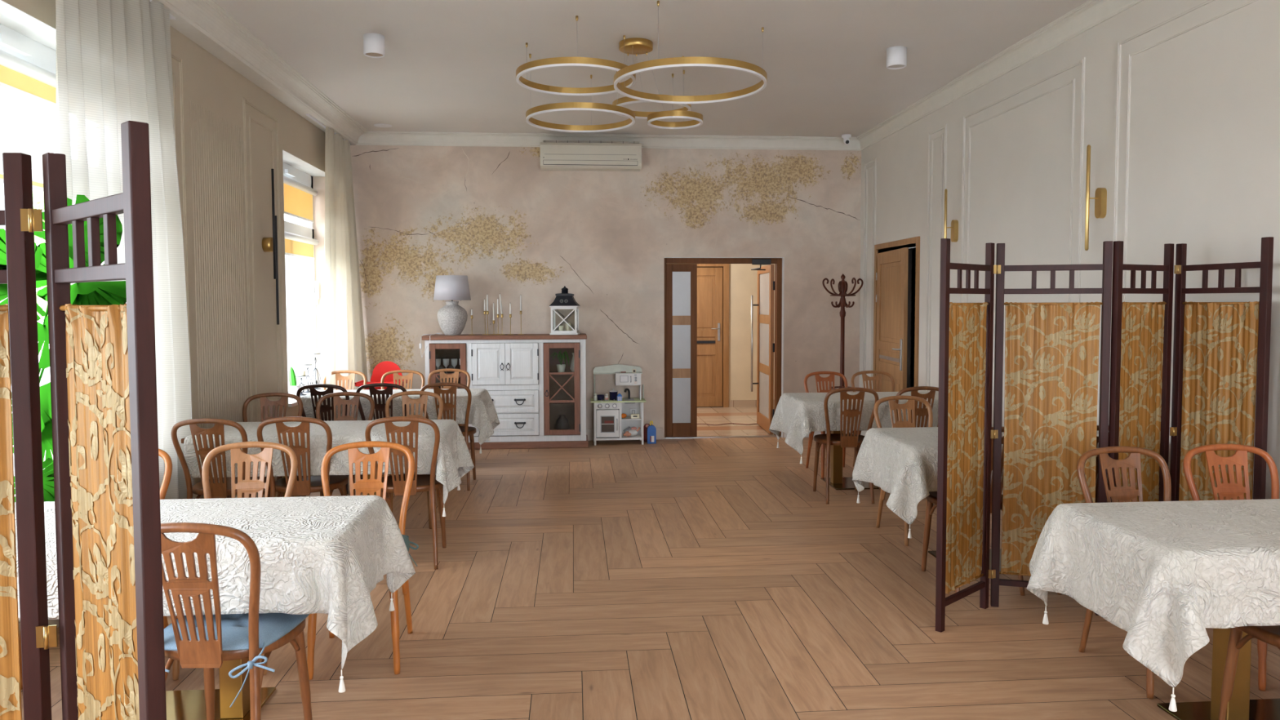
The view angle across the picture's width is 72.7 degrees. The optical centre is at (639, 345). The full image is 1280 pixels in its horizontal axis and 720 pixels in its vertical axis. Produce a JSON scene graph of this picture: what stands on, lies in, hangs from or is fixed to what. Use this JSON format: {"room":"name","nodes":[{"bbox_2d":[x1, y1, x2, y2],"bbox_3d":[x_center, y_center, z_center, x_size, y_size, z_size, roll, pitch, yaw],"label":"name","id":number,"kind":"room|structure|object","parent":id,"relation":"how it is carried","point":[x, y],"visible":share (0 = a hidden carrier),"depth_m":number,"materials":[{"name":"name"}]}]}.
{"room":"restaurant dining room","nodes":[
{"label":"restaurant dining room","id":0,"kind":"room"},
{"bbox_2d":[2,0,325,498],"bbox_3d":[-2.809,-0.298,2.992,0.300,3.320,13.220,0,3,-4],"label":"wall","id":1,"kind":"structure","parent":0,"point":[209,82],"depth_m":6.27,"materials":[{"name":"paint"}]},
{"bbox_2d":[0,0,56,496],"bbox_3d":[-2.881,-0.407,4.116,0.330,2.170,1.848,0,3,-4],"label":"window","id":2,"kind":"structure","parent":1,"relation":"in","point":[28,45],"depth_m":4.13,"materials":[{"name":"plastic"}]},
{"bbox_2d":[0,33,31,55],"bbox_3d":[-2.935,-1.411,4.074,0.030,0.040,0.220,0,3,-4],"label":"vent","id":3,"kind":"object","parent":2,"relation":"attached to","point":[9,44],"depth_m":4.07,"materials":[{"name":"plastic"}]},
{"bbox_2d":[0,173,43,187],"bbox_3d":[-2.934,-0.796,4.093,0.003,0.050,1.680,0,3,-4],"label":"blind","id":4,"kind":"object","parent":2,"relation":"attached to","point":[35,184],"depth_m":4.22,"materials":[{"name":"fabric"}]},
{"bbox_2d":[0,64,56,103],"bbox_3d":[-2.935,-1.266,4.071,0.003,0.110,1.680,0,3,-4],"label":"blind","id":5,"kind":"object","parent":2,"relation":"attached to","point":[11,79],"depth_m":4.17,"materials":[{"name":"fabric"}]},
{"bbox_2d":[0,194,126,502],"bbox_3d":[-2.656,0.022,3.704,0.631,1.376,0.858,0,3,-4],"label":"monstera plant","id":6,"kind":"object","parent":2,"relation":"on","point":[113,292],"visible":0.12,"depth_m":3.76,"materials":[{"name":"green plant"}]},
{"bbox_2d":[18,475,276,639],"bbox_3d":[-2.642,1.297,3.022,0.018,0.130,12.700,0,3,-4],"label":"baseboard","id":7,"kind":"structure","parent":1,"relation":"attached to","point":[51,622],"depth_m":4.02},
{"bbox_2d":[149,0,175,19],"bbox_3d":[-2.678,-1.883,4.221,0.030,0.012,1.800,0,3,-4],"label":"track","id":8,"kind":"object","parent":1,"relation":"attached to","point":[171,17],"visible":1,"depth_m":5.08,"materials":[{"name":"white metal"}]},
{"bbox_2d":[55,0,194,499],"bbox_3d":[-2.663,-0.328,4.537,0.133,3.139,1.266,0,3,-3],"label":"sheer curtain","id":9,"kind":"object","parent":8,"relation":"hanging from","point":[114,67],"visible":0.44,"depth_m":4.60,"materials":[{"name":"white fabric"}]},
{"bbox_2d":[171,52,195,498],"bbox_3d":[-2.828,-0.353,5.278,0.014,2.850,0.400,0,3,-4],"label":"trim","id":10,"kind":"structure","parent":1,"relation":"attached to","point":[175,56],"depth_m":5.42,"materials":[{"name":"paint"}]},
{"bbox_2d":[190,100,248,498],"bbox_3d":[-2.890,-0.259,6.017,0.017,2.650,0.850,0,3,-4],"label":"wall panel","id":11,"kind":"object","parent":1,"relation":"attached to","point":[202,360],"depth_m":5.98,"materials":[{"name":"paint"}]},
{"bbox_2d":[151,0,368,145],"bbox_3d":[-2.518,-1.890,2.888,0.285,0.130,12.720,0,3,-4],"label":"trim","id":12,"kind":"structure","parent":1,"relation":"attached to","point":[205,23],"depth_m":6.20,"materials":[{"name":"paint"}]},
{"bbox_2d":[242,97,284,422],"bbox_3d":[-2.949,-0.430,6.856,0.014,2.850,0.750,0,3,-4],"label":"trim","id":13,"kind":"structure","parent":1,"relation":"attached to","point":[245,100],"depth_m":6.61,"materials":[{"name":"paint"}]},
{"bbox_2d":[262,168,279,324],"bbox_3d":[-2.913,-0.778,6.857,0.091,1.220,0.116,0,3,-4],"label":"wall sconce","id":14,"kind":"object","parent":1,"relation":"attached to","point":[268,244],"visible":1,"depth_m":6.83,"materials":[{"name":"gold metal"}]},
{"bbox_2d":[282,149,324,407],"bbox_3d":[-3.189,-0.600,8.105,0.330,2.170,1.558,0,3,-4],"label":"window","id":15,"kind":"structure","parent":1,"relation":"in","point":[304,184],"depth_m":8.68,"materials":[{"name":"plastic"}]},
{"bbox_2d":[284,168,295,177],"bbox_3d":[-3.242,-1.604,8.062,0.030,0.040,0.220,0,3,-4],"label":"vent","id":16,"kind":"object","parent":15,"relation":"attached to","point":[288,172],"depth_m":8.04,"materials":[{"name":"plastic"}]},
{"bbox_2d":[288,366,299,398],"bbox_3d":[-3.115,0.327,7.819,0.104,0.285,0.104,0,3,-4],"label":"potted cactus","id":17,"kind":"object","parent":15,"relation":"on","point":[293,387],"visible":0.94,"depth_m":7.79,"materials":[{"name":"ceramic"}]},
{"bbox_2d":[288,385,299,398],"bbox_3d":[-3.115,0.412,7.823,0.104,0.115,0.104,0,3,-4],"label":"pot","id":18,"kind":"object","parent":17,"relation":"on","point":[292,389],"depth_m":7.78,"materials":[{"name":"ceramic"}]},
{"bbox_2d":[283,182,313,220],"bbox_3d":[-3.242,-1.371,8.063,0.003,0.285,1.390,0,3,-4],"label":"blind","id":19,"kind":"object","parent":15,"relation":"attached to","point":[298,202],"depth_m":8.27,"materials":[{"name":"fabric"}]},
{"bbox_2d":[284,238,313,257],"bbox_3d":[-3.241,-0.936,8.084,0.003,0.155,1.390,0,3,-4],"label":"blind","id":20,"kind":"object","parent":15,"relation":"attached to","point":[293,247],"depth_m":8.29,"materials":[{"name":"fabric"}]},
{"bbox_2d":[305,113,351,145],"bbox_3d":[-3.003,-2.087,8.434,0.030,0.012,1.460,0,3,-4],"label":"track","id":21,"kind":"object","parent":1,"relation":"attached to","point":[308,115],"visible":0.57,"depth_m":7.96,"materials":[{"name":"white metal"}]},
{"bbox_2d":[324,126,368,390],"bbox_3d":[-2.945,-0.527,8.648,0.180,3.139,1.204,0,3,-2],"label":"sheer curtain","id":22,"kind":"object","parent":21,"relation":"hanging from","point":[344,348],"visible":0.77,"depth_m":8.58,"materials":[{"name":"white fabric"}]},
{"bbox_2d":[350,145,861,439],"bbox_3d":[-0.351,-0.627,9.642,5.625,3.320,0.281,0,3,-4],"label":"wall","id":23,"kind":"structure","parent":0,"point":[491,216],"depth_m":9.48,"materials":[{"name":"paint"}]},
{"bbox_2d":[540,140,641,171],"bbox_3d":[-0.526,-2.035,9.308,1.072,0.286,0.220,0,3,-4],"label":"air conditioner","id":24,"kind":"object","parent":23,"relation":"attached to","point":[555,155],"visible":1,"depth_m":9.21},
{"bbox_2d":[542,140,639,143],"bbox_3d":[-0.522,-2.169,9.309,1.022,0.017,0.186,0,3,-4],"label":"grille","id":25,"kind":"object","parent":24,"relation":"attached to","point":[544,141],"depth_m":9.21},
{"bbox_2d":[351,131,861,150],"bbox_3d":[-0.343,-2.212,9.382,5.620,0.130,0.088,0,3,-4],"label":"trim","id":26,"kind":"structure","parent":23,"relation":"attached to","point":[370,138],"depth_m":9.38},
{"bbox_2d":[586,427,662,440],"bbox_3d":[-1.444,0.980,9.486,3.400,0.130,0.018,0,3,-4],"label":"baseboard","id":27,"kind":"structure","parent":23,"relation":"attached to","point":[589,432],"depth_m":9.56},
{"bbox_2d":[664,257,782,437],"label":"door","id":28,"kind":"structure","parent":23,"relation":"in","point":[680,273],"depth_m":9.71,"materials":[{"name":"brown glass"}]},
{"bbox_2d":[664,257,783,437],"bbox_3d":[0.926,0.021,9.722,1.335,2.010,0.181,0,3,-4],"label":"trim","id":29,"kind":"structure","parent":23,"relation":"attached to","point":[782,336],"depth_m":9.68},
{"bbox_2d":[21,406,1279,719],"bbox_3d":[0.251,1.373,4.690,6.600,0.202,15.870,0,3,-4],"label":"floor","id":30,"kind":"structure","parent":0,"point":[668,579],"depth_m":4.13,"materials":[{"name":"brown wood"}]},
{"bbox_2d":[0,120,166,719],"bbox_3d":[-1.183,0.531,1.633,0.906,1.788,0.211,1,3,18],"label":"folding screen","id":31,"kind":"object","parent":30,"relation":"on","point":[103,357],"visible":1,"depth_m":1.60,"materials":[{"name":"brown wood"}]},
{"bbox_2d":[18,448,172,689],"bbox_3d":[-2.259,0.893,3.628,0.409,0.882,0.524,0,3,0],"label":"bentwood chair","id":32,"kind":"object","parent":30,"relation":"on","point":[168,463],"visible":0.09,"depth_m":3.80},
{"bbox_2d":[165,657,275,719],"bbox_3d":[-1.707,0.985,3.054,1.440,0.746,0.640,0,3,-4],"label":"dining table","id":33,"kind":"object","parent":30,"relation":"on","point":[184,704],"visible":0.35,"depth_m":3.16,"materials":[{"name":"gold metal"}]},
{"bbox_2d":[14,495,415,693],"bbox_3d":[-1.643,0.834,3.070,1.578,0.472,0.950,0,3,-4],"label":"tablecloth","id":34,"kind":"object","parent":33,"relation":"on","point":[326,555],"visible":0.6,"depth_m":2.80,"materials":[{"name":"fabric"}]},
{"bbox_2d":[171,417,270,498],"bbox_3d":[-2.389,0.825,5.033,0.409,0.882,0.524,0,3,-2],"label":"bentwood chair","id":35,"kind":"object","parent":30,"relation":"on","point":[220,486],"visible":0.49,"depth_m":4.82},
{"bbox_2d":[172,441,297,679],"bbox_3d":[-1.728,0.886,3.729,0.409,0.882,0.524,-1,3,-7],"label":"bentwood chair","id":36,"kind":"object","parent":30,"relation":"on","point":[247,486],"visible":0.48,"depth_m":3.92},
{"bbox_2d":[160,522,312,719],"bbox_3d":[-1.313,0.932,2.752,0.409,0.882,0.524,0,3,0],"label":"bentwood chair","id":37,"kind":"object","parent":30,"relation":"on","point":[208,655],"visible":0.66,"depth_m":2.57,"materials":[{"name":"wood"}]},
{"bbox_2d":[164,613,309,707],"bbox_3d":[-1.307,0.965,2.792,0.450,0.185,0.460,0,3,0],"label":"seat cushion","id":38,"kind":"object","parent":37,"relation":"on","point":[272,626],"visible":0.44,"depth_m":2.69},
{"bbox_2d":[226,392,302,497],"bbox_3d":[-2.558,0.782,5.930,0.409,0.882,0.524,0,3,-6],"label":"bentwood chair","id":39,"kind":"object","parent":30,"relation":"on","point":[264,402],"visible":0.31,"depth_m":6.13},
{"bbox_2d":[181,437,376,497],"bbox_3d":[-1.900,0.876,5.298,1.440,0.746,0.630,0,3,-4],"label":"dining table","id":40,"kind":"object","parent":30,"relation":"on","point":[182,439],"visible":0.06,"depth_m":5.32,"materials":[{"name":"gold metal"}]},
{"bbox_2d":[183,419,474,516],"bbox_3d":[-1.831,0.727,5.314,1.567,0.472,0.934,0,3,-4],"label":"tablecloth","id":41,"kind":"object","parent":40,"relation":"on","point":[454,460],"visible":0.61,"depth_m":4.98,"materials":[{"name":"fabric"}]},
{"bbox_2d":[257,416,348,497],"bbox_3d":[-1.951,0.820,5.097,0.409,0.882,0.524,0,3,-4],"label":"bentwood chair","id":42,"kind":"object","parent":30,"relation":"on","point":[304,485],"visible":0.68,"depth_m":4.90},
{"bbox_2d":[296,383,361,493],"bbox_3d":[-2.507,0.726,7.078,0.409,0.882,0.524,0,3,-2],"label":"bentwood chair","id":43,"kind":"object","parent":30,"relation":"on","point":[325,408],"visible":0.27,"depth_m":6.83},
{"bbox_2d":[301,391,374,496],"bbox_3d":[-2.075,0.778,5.967,0.409,0.882,0.524,0,3,-2],"label":"bentwood chair","id":44,"kind":"object","parent":30,"relation":"on","point":[337,401],"visible":0.36,"depth_m":6.17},
{"bbox_2d":[322,370,366,390],"bbox_3d":[-2.766,0.681,8.007,0.409,0.882,0.524,0,3,-4],"label":"bentwood chair","id":45,"kind":"object","parent":30,"relation":"on","point":[339,377],"visible":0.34,"depth_m":8.21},
{"bbox_2d":[306,440,414,679],"bbox_3d":[-1.193,0.885,3.730,0.409,0.882,0.524,-1,3,-8],"label":"bentwood chair","id":46,"kind":"object","parent":30,"relation":"on","point":[366,486],"visible":0.52,"depth_m":3.92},
{"bbox_2d":[401,534,418,566],"bbox_3d":[-1.193,0.921,3.692,0.450,0.185,0.460,-1,3,-8],"label":"seat cushion","id":47,"kind":"object","parent":46,"relation":"on","point":[406,539],"visible":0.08,"depth_m":3.82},
{"bbox_2d":[354,360,407,389],"bbox_3d":[-2.532,0.627,8.602,0.503,0.936,0.482,0,3,-4],"label":"high chair","id":48,"kind":"object","parent":30,"relation":"on","point":[383,367],"visible":0.32,"depth_m":8.74,"materials":[{"name":"red plastic"}]},
{"bbox_2d":[354,379,407,386],"bbox_3d":[-2.526,0.362,8.504,0.440,0.037,0.310,0,3,-4],"label":"tray","id":49,"kind":"object","parent":48,"relation":"on","point":[360,383],"depth_m":8.36,"materials":[{"name":"plastic"}]},
{"bbox_2d":[355,382,406,479],"bbox_3d":[-2.068,0.722,7.141,0.409,0.882,0.524,0,3,-4],"label":"bentwood chair","id":50,"kind":"object","parent":30,"relation":"on","point":[380,407],"visible":0.31,"depth_m":6.89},
{"bbox_2d":[380,369,425,389],"bbox_3d":[-2.220,0.678,8.039,0.409,0.882,0.524,0,3,-6],"label":"bentwood chair","id":51,"kind":"object","parent":30,"relation":"on","point":[396,376],"visible":0.3,"depth_m":8.25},
{"bbox_2d":[364,416,446,569],"bbox_3d":[-1.351,0.819,5.093,0.409,0.882,0.524,0,3,-6],"label":"bentwood chair","id":52,"kind":"object","parent":30,"relation":"on","point":[396,484],"visible":0.73,"depth_m":4.92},
{"bbox_2d":[381,391,443,528],"bbox_3d":[-1.592,0.774,6.024,0.409,0.882,0.524,0,3,-5],"label":"bentwood chair","id":53,"kind":"object","parent":30,"relation":"on","point":[406,400],"visible":0.34,"depth_m":6.22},
{"bbox_2d":[419,382,476,490],"bbox_3d":[-1.570,0.718,7.180,0.409,0.882,0.524,0,3,-4],"label":"bentwood chair","id":54,"kind":"object","parent":30,"relation":"on","point":[466,430],"visible":0.5,"depth_m":6.97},
{"bbox_2d":[427,368,470,426],"bbox_3d":[-1.823,0.670,8.190,0.409,0.882,0.524,0,3,-4],"label":"bentwood chair","id":55,"kind":"object","parent":30,"relation":"on","point":[443,375],"visible":0.34,"depth_m":8.40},
{"bbox_2d":[421,333,588,449],"bbox_3d":[-1.404,0.469,9.212,1.695,1.178,0.481,0,3,-4],"label":"display cabinet","id":56,"kind":"object","parent":30,"relation":"on","point":[519,373],"visible":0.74,"depth_m":9.02,"materials":[{"name":"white wood"}]},
{"bbox_2d":[418,275,471,357],"bbox_3d":[-2.036,-0.310,9.093,0.531,0.849,0.384,-1,3,-22],"label":"table lamp","id":57,"kind":"object","parent":56,"relation":"on","point":[451,317],"visible":0.99,"depth_m":8.99,"materials":[{"name":"ceramic"}]},
{"bbox_2d":[551,351,569,372],"bbox_3d":[-0.851,0.161,9.253,0.208,0.235,0.140,0,3,-4],"label":"potted plant","id":58,"kind":"object","parent":56,"relation":"in","point":[561,367],"visible":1,"depth_m":9.23,"materials":[{"name":"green plant"}]},
{"bbox_2d":[555,414,569,429],"bbox_3d":[-0.828,0.828,9.294,0.160,0.180,0.160,0,3,-4],"label":"vase","id":59,"kind":"object","parent":56,"relation":"in","point":[562,423],"visible":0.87,"depth_m":9.24,"materials":[{"name":"grey ceramic"}]},
{"bbox_2d":[549,285,580,334],"bbox_3d":[-0.795,-0.380,9.209,0.304,0.512,0.304,0,3,1],"label":"lantern","id":60,"kind":"object","parent":56,"relation":"on","point":[563,300],"visible":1,"depth_m":9.08,"materials":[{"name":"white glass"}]},
{"bbox_2d":[590,364,645,445],"bbox_3d":[-0.239,0.625,9.355,0.587,0.846,0.311,0,3,-4],"label":"toy kitchen","id":61,"kind":"object","parent":30,"relation":"on","point":[608,422],"visible":0.95,"depth_m":9.29,"materials":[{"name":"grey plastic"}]},
{"bbox_2d":[590,397,645,403],"bbox_3d":[-0.240,0.584,9.358,0.587,0.017,0.300,0,3,-4],"label":"countertop","id":62,"kind":"structure","parent":61,"relation":"on","point":[637,399],"depth_m":9.22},
{"bbox_2d":[614,372,640,399],"bbox_3d":[-0.130,0.429,9.392,0.272,0.288,0.214,0,3,-4],"label":"microwave","id":63,"kind":"object","parent":61,"relation":"in","point":[627,378],"depth_m":9.31,"materials":[{"name":"grey plastic"}]},
{"bbox_2d":[622,426,640,436],"bbox_3d":[-0.090,0.920,9.334,0.182,0.105,0.085,-1,3,-20],"label":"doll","id":64,"kind":"object","parent":61,"relation":"on","point":[633,432],"visible":1,"depth_m":9.31,"materials":[{"name":"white fabric"}]},
{"bbox_2d":[647,421,656,444],"bbox_3d":[0.125,0.926,9.362,0.092,0.242,0.072,0,3,-4],"label":"bottle","id":65,"kind":"object","parent":30,"relation":"on","point":[651,430],"visible":1,"depth_m":9.33,"materials":[{"name":"blue plastic"}]},
{"bbox_2d":[664,435,781,438],"bbox_3d":[0.929,1.019,9.766,1.335,0.012,0.070,0,3,-4],"label":"trim","id":66,"kind":"structure","parent":30,"relation":"on","point":[741,436],"depth_m":9.75,"materials":[{"name":"metal"}]},
{"bbox_2d":[804,371,860,477],"bbox_3d":[1.716,0.682,7.730,0.409,0.882,0.524,0,3,-6],"label":"bentwood chair","id":67,"kind":"object","parent":30,"relation":"on","point":[819,379],"visible":0.42,"depth_m":7.92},
{"bbox_2d":[822,273,863,434],"bbox_3d":[2.142,0.142,9.209,0.427,1.812,0.428,1,3,26],"label":"coat rack","id":68,"kind":"object","parent":30,"relation":"on","point":[842,285],"visible":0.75,"depth_m":9.17,"materials":[{"name":"brown wood"}]},
{"bbox_2d":[813,386,878,503],"bbox_3d":[1.569,0.733,6.694,0.409,0.882,0.524,0,3,-1],"label":"bentwood chair","id":69,"kind":"object","parent":30,"relation":"on","point":[844,440],"visible":0.85,"depth_m":6.52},
{"bbox_2d":[820,431,879,489],"bbox_3d":[1.880,0.780,7.061,1.340,0.746,0.760,0,3,-4],"label":"dining table","id":70,"kind":"object","parent":30,"relation":"on","point":[837,481],"visible":0.31,"depth_m":7.17,"materials":[{"name":"gold metal"}]},
{"bbox_2d":[768,391,938,463],"bbox_3d":[1.802,0.637,6.988,1.439,0.474,0.908,0,3,-4],"label":"tablecloth","id":71,"kind":"object","parent":70,"relation":"on","point":[797,415],"visible":0.66,"depth_m":6.64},
{"bbox_2d":[850,370,894,466],"bbox_3d":[2.154,0.678,7.794,0.409,0.882,0.524,0,3,-4],"label":"bentwood chair","id":72,"kind":"object","parent":30,"relation":"on","point":[877,377],"visible":0.33,"depth_m":8.00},
{"bbox_2d":[873,395,933,546],"bbox_3d":[1.787,0.784,5.622,0.409,0.882,0.524,-1,3,-7],"label":"bentwood chair","id":73,"kind":"object","parent":30,"relation":"on","point":[909,405],"visible":0.4,"depth_m":5.82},
{"bbox_2d":[879,386,938,489],"bbox_3d":[2.111,0.729,6.751,0.409,0.882,0.524,0,3,-1],"label":"bentwood chair","id":74,"kind":"object","parent":30,"relation":"on","point":[919,411],"visible":0.26,"depth_m":6.51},
{"bbox_2d":[928,548,1001,571],"bbox_3d":[2.065,0.884,4.921,1.340,0.746,0.700,0,3,-4],"label":"dining table","id":75,"kind":"object","parent":30,"relation":"on","point":[933,553],"visible":0.12,"depth_m":5.14,"materials":[{"name":"gold metal"}]},
{"bbox_2d":[852,426,1108,538],"bbox_3d":[1.993,0.737,4.894,1.471,0.472,1.002,0,3,-4],"label":"tablecloth","id":76,"kind":"object","parent":75,"relation":"on","point":[903,462],"visible":0.34,"depth_m":4.68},
{"bbox_2d":[920,426,1025,595],"bbox_3d":[1.776,0.833,4.631,0.409,0.882,0.524,0,3,-4],"label":"bentwood chair","id":77,"kind":"object","parent":30,"relation":"on","point":[931,499],"visible":0.12,"depth_m":4.75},
{"bbox_2d":[1057,425,1108,594],"bbox_3d":[2.314,0.829,4.673,0.409,0.882,0.524,0,3,-4],"label":"bentwood chair","id":78,"kind":"object","parent":30,"relation":"on","point":[1097,437],"visible":0.03,"depth_m":4.46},
{"bbox_2d":[935,236,1273,632],"bbox_3d":[2.071,0.403,4.075,1.457,1.786,0.468,0,3,-4],"label":"folding screen","id":79,"kind":"object","parent":30,"relation":"on","point":[1051,349],"visible":0.73,"depth_m":4.17,"materials":[{"name":"brown wood"}]},
{"bbox_2d":[1076,446,1171,698],"bbox_3d":[2.087,0.885,3.531,0.409,0.882,0.524,0,3,-4],"label":"bentwood chair","id":80,"kind":"object","parent":30,"relation":"on","point":[1125,493],"visible":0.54,"depth_m":3.73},
{"bbox_2d":[1156,627,1279,719],"bbox_3d":[2.249,0.977,2.992,1.340,0.746,0.630,0,3,-4],"label":"dining table","id":81,"kind":"object","parent":30,"relation":"on","point":[1240,707],"visible":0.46,"depth_m":3.02,"materials":[{"name":"gold metal"}]},
{"bbox_2d":[1026,498,1279,711],"bbox_3d":[2.164,0.831,2.980,1.433,0.475,0.905,0,3,-4],"label":"tablecloth","id":82,"kind":"object","parent":81,"relation":"on","point":[1162,573],"visible":1,"depth_m":2.74,"materials":[{"name":"fabric"}]},
{"bbox_2d":[1182,444,1279,691],"bbox_3d":[2.572,0.881,3.589,0.409,0.882,0.524,0,3,-1],"label":"bentwood chair","id":83,"kind":"object","parent":30,"relation":"on","point":[1232,490],"visible":0.48,"depth_m":3.78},
{"bbox_2d":[1217,625,1279,719],"bbox_3d":[2.164,0.923,2.738,0.409,0.882,0.524,0,3,4],"label":"bentwood chair","id":84,"kind":"object","parent":30,"relation":"on","point":[1270,634],"visible":0.7,"depth_m":2.94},
{"bbox_3d":[-2.065,0.777,7.364,1.440,0.746,0.610,0,3,-4],"label":"dining table","id":85,"kind":"object","parent":30,"relation":"on","visible":0},
{"bbox_2d":[300,388,499,453],"bbox_3d":[-1.991,0.627,7.362,1.547,0.474,0.873,0,3,-4],"label":"tablecloth","id":86,"kind":"object","parent":85,"relation":"on","point":[483,415],"visible":0.47,"depth_m":7.06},
{"bbox_2d":[213,0,1088,137],"bbox_3d":[0.145,-2.045,3.035,6.220,0.150,13.020,0,3,-4],"label":"ceiling","id":87,"kind":"structure","parent":0,"point":[446,65],"depth_m":6.25,"materials":[{"name":"paint"}]},
{"bbox_2d":[363,32,385,57],"bbox_3d":[-1.806,-2.039,5.908,0.140,0.129,0.140,0,3,-4],"label":"ceiling spotlight","id":88,"kind":"object","parent":87,"relation":"attached to","point":[374,46],"visible":1,"depth_m":5.85,"materials":[{"name":"white metal"}]},
{"bbox_2d":[515,0,767,133],"bbox_3d":[-0.019,-1.891,6.071,1.714,0.451,1.849,0,3,-4],"label":"ring chandelier","id":89,"kind":"object","parent":87,"relation":"hanging from","point":[635,46],"visible":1,"depth_m":6.13,"materials":[{"name":"gold metal"}]},
{"bbox_2d":[515,63,635,96],"bbox_3d":[-0.435,-1.804,5.914,0.807,0.014,0.807,0,3,-4],"label":"diffuser","id":90,"kind":"object","parent":89,"relation":"attached to","point":[528,68],"depth_m":6.05,"materials":[{"name":"white plastic"}]},
{"bbox_2d":[525,107,635,133],"bbox_3d":[-0.447,-1.694,6.551,0.817,0.014,0.817,0,3,-4],"label":"diffuser","id":91,"kind":"object","parent":89,"relation":"attached to","point":[536,111],"depth_m":6.69,"materials":[{"name":"white plastic"}]},
{"bbox_2d":[615,100,690,119],"bbox_3d":[0.089,-1.812,6.677,0.601,0.014,0.601,0,3,-4],"label":"diffuser","id":92,"kind":"object","parent":89,"relation":"attached to","point":[620,103],"depth_m":6.55,"materials":[{"name":"white plastic"}]},
{"bbox_2d":[647,115,702,128],"bbox_3d":[0.268,-1.700,6.626,0.421,0.014,0.421,0,3,-4],"label":"diffuser","id":93,"kind":"object","parent":89,"relation":"attached to","point":[651,119],"depth_m":6.73,"materials":[{"name":"white plastic"}]},
{"bbox_2d":[613,63,766,104],"bbox_3d":[0.327,-1.705,5.697,0.997,0.014,0.997,0,3,-4],"label":"diffuser","id":94,"kind":"object","parent":89,"relation":"attached to","point":[646,67],"depth_m":5.80,"materials":[{"name":"white plastic"}]},
{"bbox_2d":[886,45,906,69],"bbox_3d":[1.840,-2.066,6.237,0.140,0.129,0.140,0,3,-4],"label":"ceiling spotlight","id":95,"kind":"object","parent":87,"relation":"attached to","point":[896,56],"visible":1,"depth_m":6.18,"materials":[{"name":"white metal"}]},
{"bbox_2d":[728,263,774,399],"bbox_3d":[1.083,-0.416,12.635,3.700,2.600,0.200,0,3,-4],"label":"wall","id":96,"kind":"structure","parent":0,"point":[743,281],"depth_m":12.57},
{"bbox_2d":[697,263,728,407],"bbox_3d":[0.800,-0.161,12.556,0.960,2.100,0.178,0,3,-4],"label":"door","id":97,"kind":"structure","parent":96,"relation":"in","point":[713,279],"depth_m":12.54,"materials":[{"name":"brown wood"}]},
{"bbox_2d":[728,400,774,407],"bbox_3d":[2.112,0.831,12.667,1.660,0.100,0.015,0,3,-4],"label":"baseboard","id":98,"kind":"structure","parent":96,"relation":"attached to","point":[732,403],"depth_m":12.61,"materials":[{"name":"wood"}]},
{"bbox_2d":[906,247,915,391],"bbox_3d":[3.710,-0.338,8.805,1.850,2.800,2.800,0,3,-4],"label":"wall","id":99,"kind":"structure","parent":0,"point":[910,271],"depth_m":10.07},
{"bbox_2d":[910,248,915,386],"bbox_3d":[3.078,-0.365,11.476,0.100,2.600,2.820,0,3,-4],"label":"wall","id":100,"kind":"structure","parent":0,"point":[912,336],"depth_m":10.07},
{"bbox_2d":[858,0,1279,499],"bbox_3d":[3.068,-0.336,3.443,0.250,3.320,13.220,0,3,-4],"label":"wall","id":101,"kind":"structure","parent":0,"point":[1204,174],"depth_m":5.11,"materials":[{"name":"white paint"}]},
{"bbox_2d":[862,157,876,387],"bbox_3d":[2.476,-0.569,9.411,0.014,2.850,0.360,0,3,-4],"label":"trim","id":102,"kind":"structure","parent":101,"relation":"attached to","point":[874,167],"depth_m":9.46,"materials":[{"name":"white paint"}]},
{"bbox_2d":[873,236,919,391],"bbox_3d":[2.568,0.015,8.664,0.354,2.115,1.170,0,3,-4],"label":"door","id":103,"kind":"structure","parent":101,"relation":"in","point":[891,267],"depth_m":8.55,"materials":[{"name":"brown wood"}]},
{"bbox_2d":[924,124,946,391],"bbox_3d":[2.609,-0.486,7.691,0.014,2.850,0.375,0,3,-4],"label":"trim","id":104,"kind":"structure","parent":101,"relation":"attached to","point":[944,126],"depth_m":7.79,"materials":[{"name":"white paint"}]},
{"bbox_2d":[943,188,958,242],"bbox_3d":[2.596,-0.993,7.261,0.099,0.635,0.064,0,3,-4],"label":"wall sconce","id":105,"kind":"object","parent":101,"relation":"attached to","point":[954,223],"visible":0.77,"depth_m":7.26,"materials":[{"name":"gold metal"}]},
{"bbox_2d":[856,0,1143,150],"bbox_3d":[2.899,-1.925,3.304,0.088,0.130,12.720,0,3,-4],"label":"trim","id":106,"kind":"structure","parent":101,"relation":"attached to","point":[1091,13],"depth_m":6.33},
{"bbox_2d":[960,57,1085,302],"bbox_3d":[2.713,-0.420,6.339,0.014,2.850,1.690,0,3,-4],"label":"trim","id":107,"kind":"structure","parent":101,"relation":"attached to","point":[1082,60],"depth_m":5.60,"materials":[{"name":"white paint"}]},
{"bbox_2d":[1084,144,1106,250],"bbox_3d":[2.751,-0.896,5.250,0.099,0.635,0.064,0,3,-4],"label":"wall sconce","id":108,"kind":"object","parent":101,"relation":"attached to","point":[1100,194],"visible":1,"depth_m":5.25,"materials":[{"name":"gold metal"}]},
{"bbox_2d":[1108,0,1257,422],"bbox_3d":[2.867,-0.324,4.347,0.014,2.850,1.650,0,3,-4],"label":"trim","id":109,"kind":"structure","parent":101,"relation":"attached to","point":[1202,2],"depth_m":5.02,"materials":[{"name":"white paint"}]},
{"label":"outside","id":110,"kind":"structure","parent":0,"visible":0},
{"bbox_2d":[39,364,306,457],"bbox_3d":[-16.897,1.793,6.315,27.250,0.100,45.000,0,3,-4],"label":"ground","id":111,"kind":"structure","parent":110,"point":[46,378],"depth_m":25.01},
{"bbox_2d":[0,128,49,351],"bbox_3d":[-10.615,-1.164,14.388,3.258,5.006,3.344,0,3,-4],"label":"tree","id":112,"kind":"object","parent":111,"relation":"on","point":[37,202],"visible":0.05,"depth_m":14.31,"materials":[{"name":"green plant"}]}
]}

